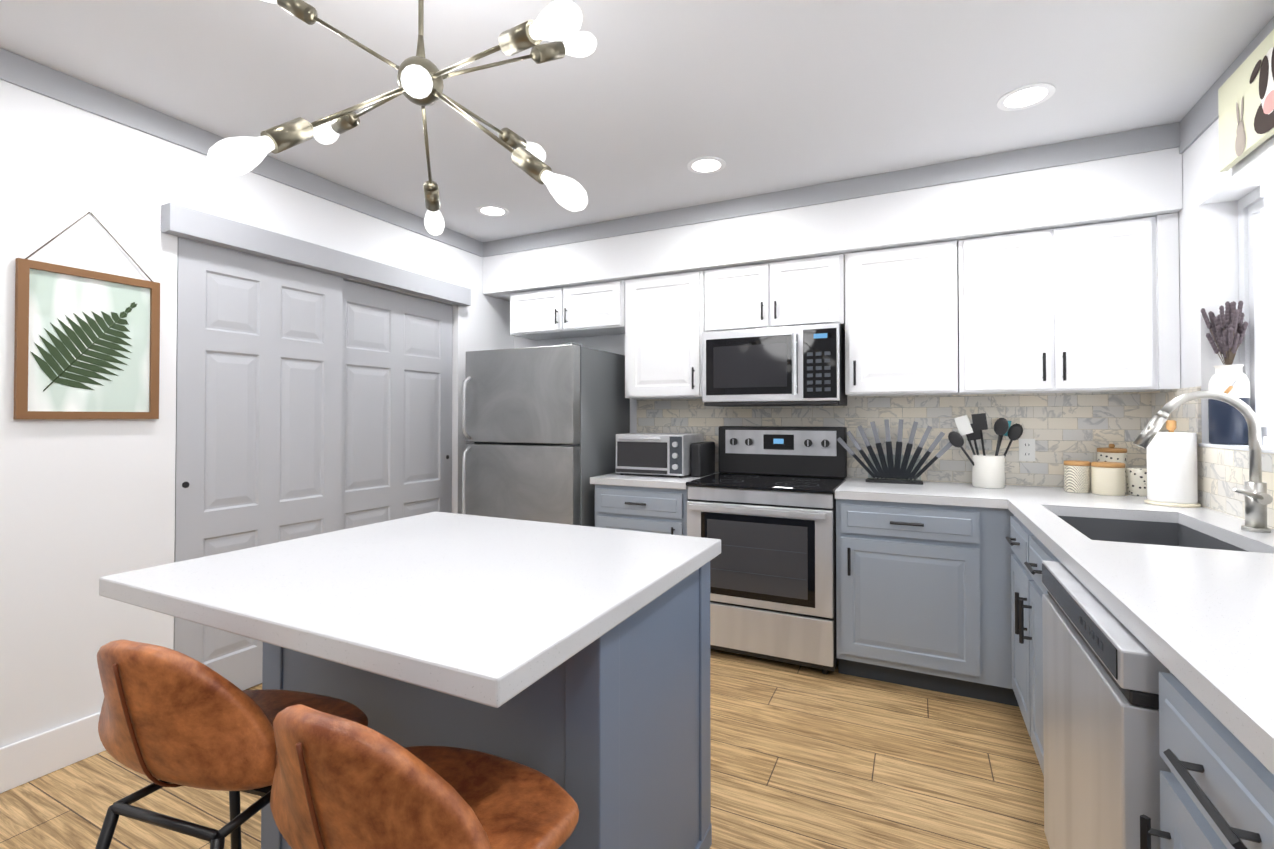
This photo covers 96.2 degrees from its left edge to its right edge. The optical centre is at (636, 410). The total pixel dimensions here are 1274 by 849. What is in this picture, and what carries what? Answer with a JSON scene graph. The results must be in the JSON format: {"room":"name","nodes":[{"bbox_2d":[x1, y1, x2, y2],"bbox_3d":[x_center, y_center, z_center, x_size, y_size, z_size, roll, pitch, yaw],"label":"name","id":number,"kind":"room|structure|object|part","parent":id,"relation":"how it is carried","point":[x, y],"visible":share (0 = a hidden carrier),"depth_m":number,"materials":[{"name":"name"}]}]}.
{"room":"kitchen","nodes":[
{"label":"kitchen","id":0,"kind":"room"},
{"bbox_2d":[0,80,513,747],"bbox_3d":[-2.650,0.028,1.788,0.750,2.520,6.200,0,-1,26],"label":"wall","id":1,"kind":"structure","parent":0,"point":[86,506],"depth_m":2.16,"materials":[{"name":"white paint"}]},
{"bbox_2d":[0,712,105,792],"bbox_3d":[-2.306,1.211,1.605,0.015,0.150,6.199,0,-1,26],"label":"baseboard","id":2,"kind":"structure","parent":1,"relation":"attached to","point":[26,760],"depth_m":2.03,"materials":[{"name":"white wood"}]},
{"bbox_2d":[13,211,159,418],"bbox_3d":[-2.045,-0.359,2.148,0.023,0.783,0.410,0,-1,26],"label":"framed picture","id":3,"kind":"object","parent":1,"relation":"attached to","point":[87,344],"visible":0.98,"depth_m":2.12,"materials":[{"name":"paper"}]},
{"bbox_2d":[0,48,483,256],"bbox_3d":[-2.387,-1.182,1.474,0.011,0.103,5.840,0,-1,26],"label":"trim","id":4,"kind":"structure","parent":1,"relation":"attached to","point":[15,69],"depth_m":2.39,"materials":[{"name":"grey paint"}]},
{"bbox_2d":[174,237,342,690],"bbox_3d":[-1.782,0.282,2.752,0.036,2.020,0.770,0,-1,26],"label":"closet door","id":5,"kind":"structure","parent":1,"relation":"in","point":[258,452],"depth_m":2.67,"materials":[{"name":"grey paint"}]},
{"bbox_2d":[161,202,470,305],"bbox_3d":[-1.545,-0.780,3.120,0.069,0.114,1.745,0,-1,26],"label":"valance","id":6,"kind":"object","parent":1,"relation":"attached to","point":[191,224],"visible":1,"depth_m":2.80,"materials":[{"name":"grey paint"}]},
{"bbox_2d":[341,280,451,529],"bbox_3d":[-1.474,0.291,3.481,0.036,2.020,0.910,0,-1,26],"label":"closet door","id":7,"kind":"structure","parent":1,"relation":"in","point":[397,409],"depth_m":3.46,"materials":[{"name":"grey paint"}]},
{"bbox_2d":[0,649,1049,848],"bbox_3d":[-0.536,1.307,0.904,4.410,0.060,6.500,0,-1,26],"label":"floor","id":8,"kind":"structure","parent":0,"point":[804,757],"depth_m":1.98,"materials":[{"name":"brown wood"}]},
{"bbox_2d":[95,640,367,848],"bbox_3d":[-0.760,0.826,1.042,0.448,0.911,0.439,0,-1,17],"label":"bar stool","id":9,"kind":"object","parent":8,"relation":"on","point":[168,717],"visible":0.83,"depth_m":0.91,"materials":[{"name":"brown leather"}]},
{"bbox_2d":[99,512,720,848],"bbox_3d":[-0.451,0.818,1.386,1.065,0.930,0.940,0,-1,26],"label":"kitchen island","id":10,"kind":"object","parent":8,"relation":"on","point":[573,661],"visible":0.81,"depth_m":1.16,"materials":[{"name":"white stone"}]},
{"bbox_2d":[270,704,578,848],"bbox_3d":[-0.325,0.823,0.818,0.448,0.911,0.439,0,-1,25],"label":"bar stool","id":11,"kind":"object","parent":8,"relation":"on","point":[340,783],"visible":1,"depth_m":0.68,"materials":[{"name":"brown leather"}]},
{"bbox_2d":[462,342,629,526],"bbox_3d":[-0.591,0.460,3.770,0.820,1.705,0.790,0,-1,26],"label":"refrigerator","id":12,"kind":"object","parent":8,"relation":"on","point":[542,426],"visible":0.62,"depth_m":3.48,"materials":[{"name":"grey metal"}]},
{"bbox_3d":[-1.077,0.301,3.609,0.022,1.037,0.069,0,-1,26],"label":"handle","id":13,"kind":"part","parent":12,"relation":"part of","materials":[{"name":"silver metal"}]},
{"bbox_2d":[590,482,687,535],"bbox_3d":[0.141,0.872,3.506,0.584,0.874,0.634,0,-1,26],"label":"base cabinet","id":14,"kind":"object","parent":8,"relation":"on","point":[618,505],"depth_m":3.22,"materials":[{"name":"blue"}]},
{"bbox_2d":[590,472,718,485],"bbox_3d":[0.133,0.415,3.514,0.607,0.041,0.636,0,-1,26],"label":"countertop","id":15,"kind":"structure","parent":14,"relation":"on","point":[634,479],"depth_m":3.29,"materials":[{"name":"white stone"}]},
{"bbox_2d":[616,433,703,477],"bbox_3d":[0.137,0.269,3.536,0.445,0.250,0.404,0,-1,26],"label":"toaster oven","id":16,"kind":"object","parent":15,"relation":"on","point":[655,453],"visible":0.75,"depth_m":3.38,"materials":[{"name":"silver metal"}]},
{"bbox_2d":[690,441,714,476],"bbox_3d":[0.402,0.293,3.475,0.065,0.200,0.280,0,-1,26],"label":"toaster","id":17,"kind":"object","parent":15,"relation":"on","point":[702,454],"visible":1,"depth_m":3.37,"materials":[{"name":"black plastic"}]},
{"bbox_2d":[686,426,846,674],"bbox_3d":[0.732,0.699,3.172,0.760,1.212,0.665,0,-1,26],"label":"range","id":18,"kind":"object","parent":8,"relation":"on","point":[773,580],"visible":0.9,"depth_m":2.92,"materials":[{"name":"silver metal"}]},
{"bbox_2d":[686,473,845,493],"bbox_3d":[0.725,0.397,3.160,0.760,0.021,0.560,0,-1,26],"label":"cooktop","id":19,"kind":"object","parent":18,"relation":"in","point":[760,483],"depth_m":3.05,"materials":[{"name":"black glass"}]},
{"bbox_2d":[835,494,985,700],"bbox_3d":[1.367,0.865,2.905,0.599,0.874,0.634,0,-1,26],"label":"base cabinet","id":20,"kind":"object","parent":8,"relation":"on","point":[940,586],"depth_m":2.62,"materials":[{"name":"blue"}]},
{"bbox_2d":[835,478,1217,517],"bbox_3d":[1.712,0.405,2.741,1.374,0.041,0.636,0,-1,26],"label":"countertop","id":21,"kind":"structure","parent":20,"relation":"on","point":[1056,498],"depth_m":2.57,"materials":[{"name":"white stone"}]},
{"bbox_2d":[837,419,951,484],"bbox_3d":[1.387,0.218,3.082,0.588,0.341,0.090,0,-1,26],"label":"stand","id":22,"kind":"object","parent":21,"relation":"on","point":[892,470],"visible":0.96,"depth_m":3.07,"materials":[{"name":"black plastic"}]},
{"bbox_2d":[948,413,1022,487],"bbox_3d":[1.766,0.199,2.897,0.335,0.374,0.140,0,-1,26],"label":"utensil crock","id":23,"kind":"object","parent":21,"relation":"on","point":[988,470],"visible":1,"depth_m":2.88,"materials":[{"name":"white ceramic"}]},
{"bbox_2d":[1064,460,1090,492],"bbox_3d":[2.079,0.311,2.697,0.102,0.145,0.102,0,-1,26],"label":"canister","id":24,"kind":"object","parent":21,"relation":"on","point":[1077,476],"visible":1,"depth_m":2.66,"materials":[{"name":"white ceramic"}]},
{"bbox_2d":[1091,462,1124,495],"bbox_3d":[2.153,0.310,2.611,0.122,0.145,0.122,0,-1,26],"label":"tea canister","id":25,"kind":"object","parent":21,"relation":"on","point":[1107,478],"visible":1,"depth_m":2.57,"materials":[{"name":"beige ceramic"}]},
{"bbox_2d":[1097,444,1126,492],"bbox_3d":[2.262,0.272,2.720,0.112,0.225,0.112,0,-1,26],"label":"canister","id":26,"kind":"object","parent":21,"relation":"on","point":[1111,453],"visible":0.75,"depth_m":2.68,"materials":[{"name":"white ceramic"}]},
{"bbox_2d":[1126,468,1146,495],"bbox_3d":[2.274,0.323,2.585,0.090,0.120,0.090,0,-1,26],"label":"jar","id":27,"kind":"object","parent":21,"relation":"on","point":[1136,481],"visible":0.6,"depth_m":2.56,"materials":[{"name":"white ceramic"}]},
{"bbox_2d":[1144,420,1200,507],"bbox_3d":[2.160,0.209,2.308,0.170,0.340,0.170,0,-1,26],"label":"paper towel holder","id":28,"kind":"object","parent":21,"relation":"on","point":[1172,475],"visible":0.96,"depth_m":2.25,"materials":[{"name":"white paper"}]},
{"bbox_2d":[1006,558,1047,774],"bbox_3d":[1.685,0.959,1.874,0.666,0.660,0.980,0,-1,26],"label":"base cabinet","id":29,"kind":"object","parent":8,"relation":"on","point":[1025,589],"depth_m":2.05,"materials":[{"name":"blue"}]},
{"bbox_2d":[1042,560,1170,848],"bbox_3d":[1.292,0.846,1.130,0.700,0.868,0.695,0,-1,26],"label":"dishwasher","id":30,"kind":"object","parent":8,"relation":"on","point":[1104,762],"visible":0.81,"depth_m":1.14,"materials":[{"name":"silver metal"}]},
{"bbox_3d":[0.979,0.446,1.289,0.003,0.052,0.655,0,-1,26],"label":"control panel","id":31,"kind":"part","parent":30,"relation":"part of","materials":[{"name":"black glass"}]},
{"bbox_2d":[1138,638,1273,848],"bbox_3d":[1.047,0.836,0.575,0.666,0.874,0.508,0,-1,26],"label":"base cabinet","id":32,"kind":"object","parent":8,"relation":"on","point":[1217,792],"depth_m":0.78,"materials":[{"name":"blue"}]},
{"bbox_2d":[1046,534,1273,761],"bbox_3d":[0.611,0.367,-0.308,0.668,0.041,4.110,0,-1,26],"label":"countertop","id":33,"kind":"structure","parent":32,"relation":"on","point":[1208,611],"depth_m":1.06,"materials":[{"name":"white stone"}]},
{"bbox_2d":[1058,516,1248,551],"bbox_3d":[1.656,0.510,1.878,0.432,0.190,0.752,0,-1,26],"label":"sink","id":34,"kind":"object","parent":33,"relation":"in","point":[1128,529],"depth_m":2.15,"materials":[{"name":"grey metal"}]},
{"bbox_2d":[1046,514,1177,545],"bbox_3d":[1.821,0.512,2.213,0.421,0.185,0.006,0,-1,26],"label":"sink","id":35,"kind":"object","parent":34,"relation":"attached to","point":[1120,529],"depth_m":2.18,"materials":[{"name":"grey metal"}]},
{"bbox_2d":[1178,522,1245,549],"bbox_3d":[1.848,0.506,1.784,0.005,0.185,0.752,0,-1,26],"label":"sink","id":36,"kind":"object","parent":34,"relation":"attached to","point":[1187,536],"depth_m":1.96,"materials":[{"name":"grey metal"}]},
{"bbox_2d":[1133,390,1272,532],"bbox_3d":[1.786,0.154,1.800,0.328,0.438,0.137,0,-1,26],"label":"faucet","id":37,"kind":"object","parent":33,"relation":"on","point":[1256,498],"depth_m":1.77,"materials":[{"name":"silver metal"}]},
{"bbox_2d":[0,0,1273,241],"bbox_3d":[-0.536,-1.272,0.936,4.410,0.060,6.500,0,-1,26],"label":"ceiling","id":38,"kind":"structure","parent":0,"point":[642,106],"depth_m":2.13,"materials":[{"name":"white paint"}]},
{"bbox_2d":[207,0,596,235],"bbox_3d":[-0.494,-0.830,1.426,1.062,0.811,0.964,0,-1,26],"label":"chandelier","id":39,"kind":"object","parent":38,"relation":"hanging from","point":[420,77],"visible":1,"depth_m":1.25,"materials":[{"name":"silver metal"}]},
{"bbox_2d":[477,205,508,216],"bbox_3d":[-0.874,-1.209,3.462,0.189,0.003,0.189,0,-1,20],"label":"recessed light","id":40,"kind":"object","parent":38,"relation":"in","point":[487,210],"depth_m":3.46,"materials":[{"name":"white plastic"}]},
{"bbox_2d":[687,157,725,173],"bbox_3d":[0.345,-1.217,2.837,0.189,0.003,0.189,0,-1,20],"label":"recessed light","id":41,"kind":"object","parent":38,"relation":"in","point":[702,165],"depth_m":2.83,"materials":[{"name":"white plastic"}]},
{"bbox_2d":[997,83,1055,110],"bbox_3d":[1.519,-1.224,2.233,0.189,0.003,0.189,0,-1,20],"label":"recessed light","id":42,"kind":"object","parent":38,"relation":"in","point":[1023,97],"depth_m":2.22,"materials":[{"name":"white plastic"}]},
{"bbox_2d":[514,334,955,432],"bbox_3d":[0.794,0.051,3.636,4.410,2.520,0.150,0,-1,26],"label":"wall","id":43,"kind":"structure","parent":0,"point":[612,343],"depth_m":4.08,"materials":[{"name":"white paint"}]},
{"bbox_2d":[510,280,621,339],"bbox_3d":[-0.431,-0.684,3.983,0.913,0.298,0.317,0,-1,26],"label":"upper cabinet","id":44,"kind":"object","parent":43,"relation":"attached to","point":[595,309],"depth_m":3.85,"materials":[{"name":"white wood"}]},
{"bbox_2d":[622,270,705,398],"bbox_3d":[0.222,-0.458,3.660,0.530,0.758,0.317,0,-1,26],"label":"upper cabinet","id":45,"kind":"object","parent":43,"relation":"attached to","point":[664,316],"depth_m":3.51,"materials":[{"name":"white wood"}]},
{"bbox_2d":[706,254,845,331],"bbox_3d":[0.820,-0.652,3.370,0.788,0.376,0.317,0,-1,26],"label":"upper cabinet","id":46,"kind":"object","parent":43,"relation":"attached to","point":[806,291],"depth_m":3.21,"materials":[{"name":"white wood"}]},
{"bbox_2d":[702,323,846,406],"bbox_3d":[0.793,-0.241,3.307,0.756,0.427,0.444,0,-1,26],"label":"microwave","id":47,"kind":"object","parent":46,"relation":"attached to","point":[803,365],"visible":1,"depth_m":3.14,"materials":[{"name":"silver metal"}]},
{"bbox_2d":[637,392,1151,486],"bbox_3d":[1.234,0.312,3.327,2.749,0.790,0.011,0,-1,26],"label":"backsplash","id":48,"kind":"structure","parent":43,"relation":"attached to","point":[1060,428],"depth_m":3.07,"materials":[{"name":"tile"}]},
{"bbox_2d":[842,240,961,395],"bbox_3d":[1.417,-0.465,3.075,0.531,0.758,0.317,0,-1,26],"label":"upper cabinet","id":49,"kind":"object","parent":43,"relation":"attached to","point":[903,327],"depth_m":2.93,"materials":[{"name":"white wood"}]},
{"bbox_2d":[1019,439,1034,460],"bbox_3d":[2.007,0.203,2.939,0.070,0.114,0.008,0,-1,26],"label":"outlet","id":50,"kind":"object","parent":43,"relation":"attached to","point":[1026,449],"visible":1,"depth_m":2.94,"materials":[{"name":"white plastic"}]},
{"bbox_2d":[962,213,1179,394],"bbox_3d":[2.027,-0.469,2.776,0.828,0.758,0.317,0,-1,26],"label":"upper cabinet","id":51,"kind":"object","parent":43,"relation":"attached to","point":[1090,308],"depth_m":2.62,"materials":[{"name":"white wood"}]},
{"bbox_2d":[483,147,1182,301],"bbox_3d":[0.682,-1.027,3.420,3.806,0.366,0.358,0,-1,26],"label":"wall","id":52,"kind":"structure","parent":0,"point":[1138,186],"depth_m":2.95,"materials":[{"name":"white paint"}]},
{"bbox_2d":[484,123,1175,256],"bbox_3d":[0.601,-1.145,3.254,3.750,0.133,0.011,0,-1,26],"label":"trim","id":53,"kind":"structure","parent":52,"relation":"attached to","point":[1161,137],"depth_m":2.95,"materials":[{"name":"grey paint"}]},
{"bbox_2d":[1038,514,1069,570],"bbox_3d":[1.465,0.509,1.972,0.006,0.185,0.752,0,-1,26],"label":"countertop","id":54,"kind":"structure","parent":0,"relation":"attached to","point":[1045,527],"depth_m":1.80,"materials":[{"name":"white stone"}]},
{"bbox_2d":[1178,119,1273,442],"bbox_3d":[1.180,0.005,-0.088,0.160,2.520,6.200,0,-1,26],"label":"wall","id":55,"kind":"structure","parent":0,"point":[1208,246],"depth_m":2.27,"materials":[{"name":"white paint"}]},
{"bbox_2d":[1151,386,1273,528],"bbox_3d":[1.430,0.121,0.617,0.011,0.475,4.688,0,-1,26],"label":"backsplash","id":56,"kind":"structure","parent":55,"relation":"attached to","point":[1222,472],"depth_m":2.14,"materials":[{"name":"tile"}]},
{"bbox_2d":[1176,16,1273,153],"bbox_3d":[1.024,-1.188,-0.197,0.011,0.133,5.840,0,-1,26],"label":"trim","id":57,"kind":"structure","parent":55,"relation":"attached to","point":[1192,126],"depth_m":2.19,"materials":[{"name":"grey paint"}]},
{"bbox_2d":[1198,177,1273,453],"bbox_3d":[2.049,-0.346,1.701,0.174,0.962,1.208,0,-1,26],"label":"window","id":58,"kind":"structure","parent":55,"relation":"in","point":[1253,204],"depth_m":2.16,"materials":[{"name":"white plastic"}]},
{"bbox_2d":[1201,301,1250,444],"bbox_3d":[2.239,-0.144,2.156,0.123,0.544,0.207,0,-1,26],"label":"vase","id":59,"kind":"object","parent":58,"relation":"on","point":[1228,425],"visible":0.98,"depth_m":2.15,"materials":[{"name":"blue ceramic"}]},
{"bbox_2d":[1218,29,1273,171],"bbox_3d":[1.941,-1.011,1.718,0.024,0.304,0.750,0,-1,26],"label":"framed picture","id":60,"kind":"object","parent":55,"relation":"attached to","point":[1246,106],"visible":1,"depth_m":1.88},
{"label":"outside","id":61,"kind":"structure","parent":0,"visible":0},
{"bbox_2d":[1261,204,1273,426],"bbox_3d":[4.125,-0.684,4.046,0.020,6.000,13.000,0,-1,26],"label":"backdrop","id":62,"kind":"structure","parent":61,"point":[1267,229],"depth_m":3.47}
]}

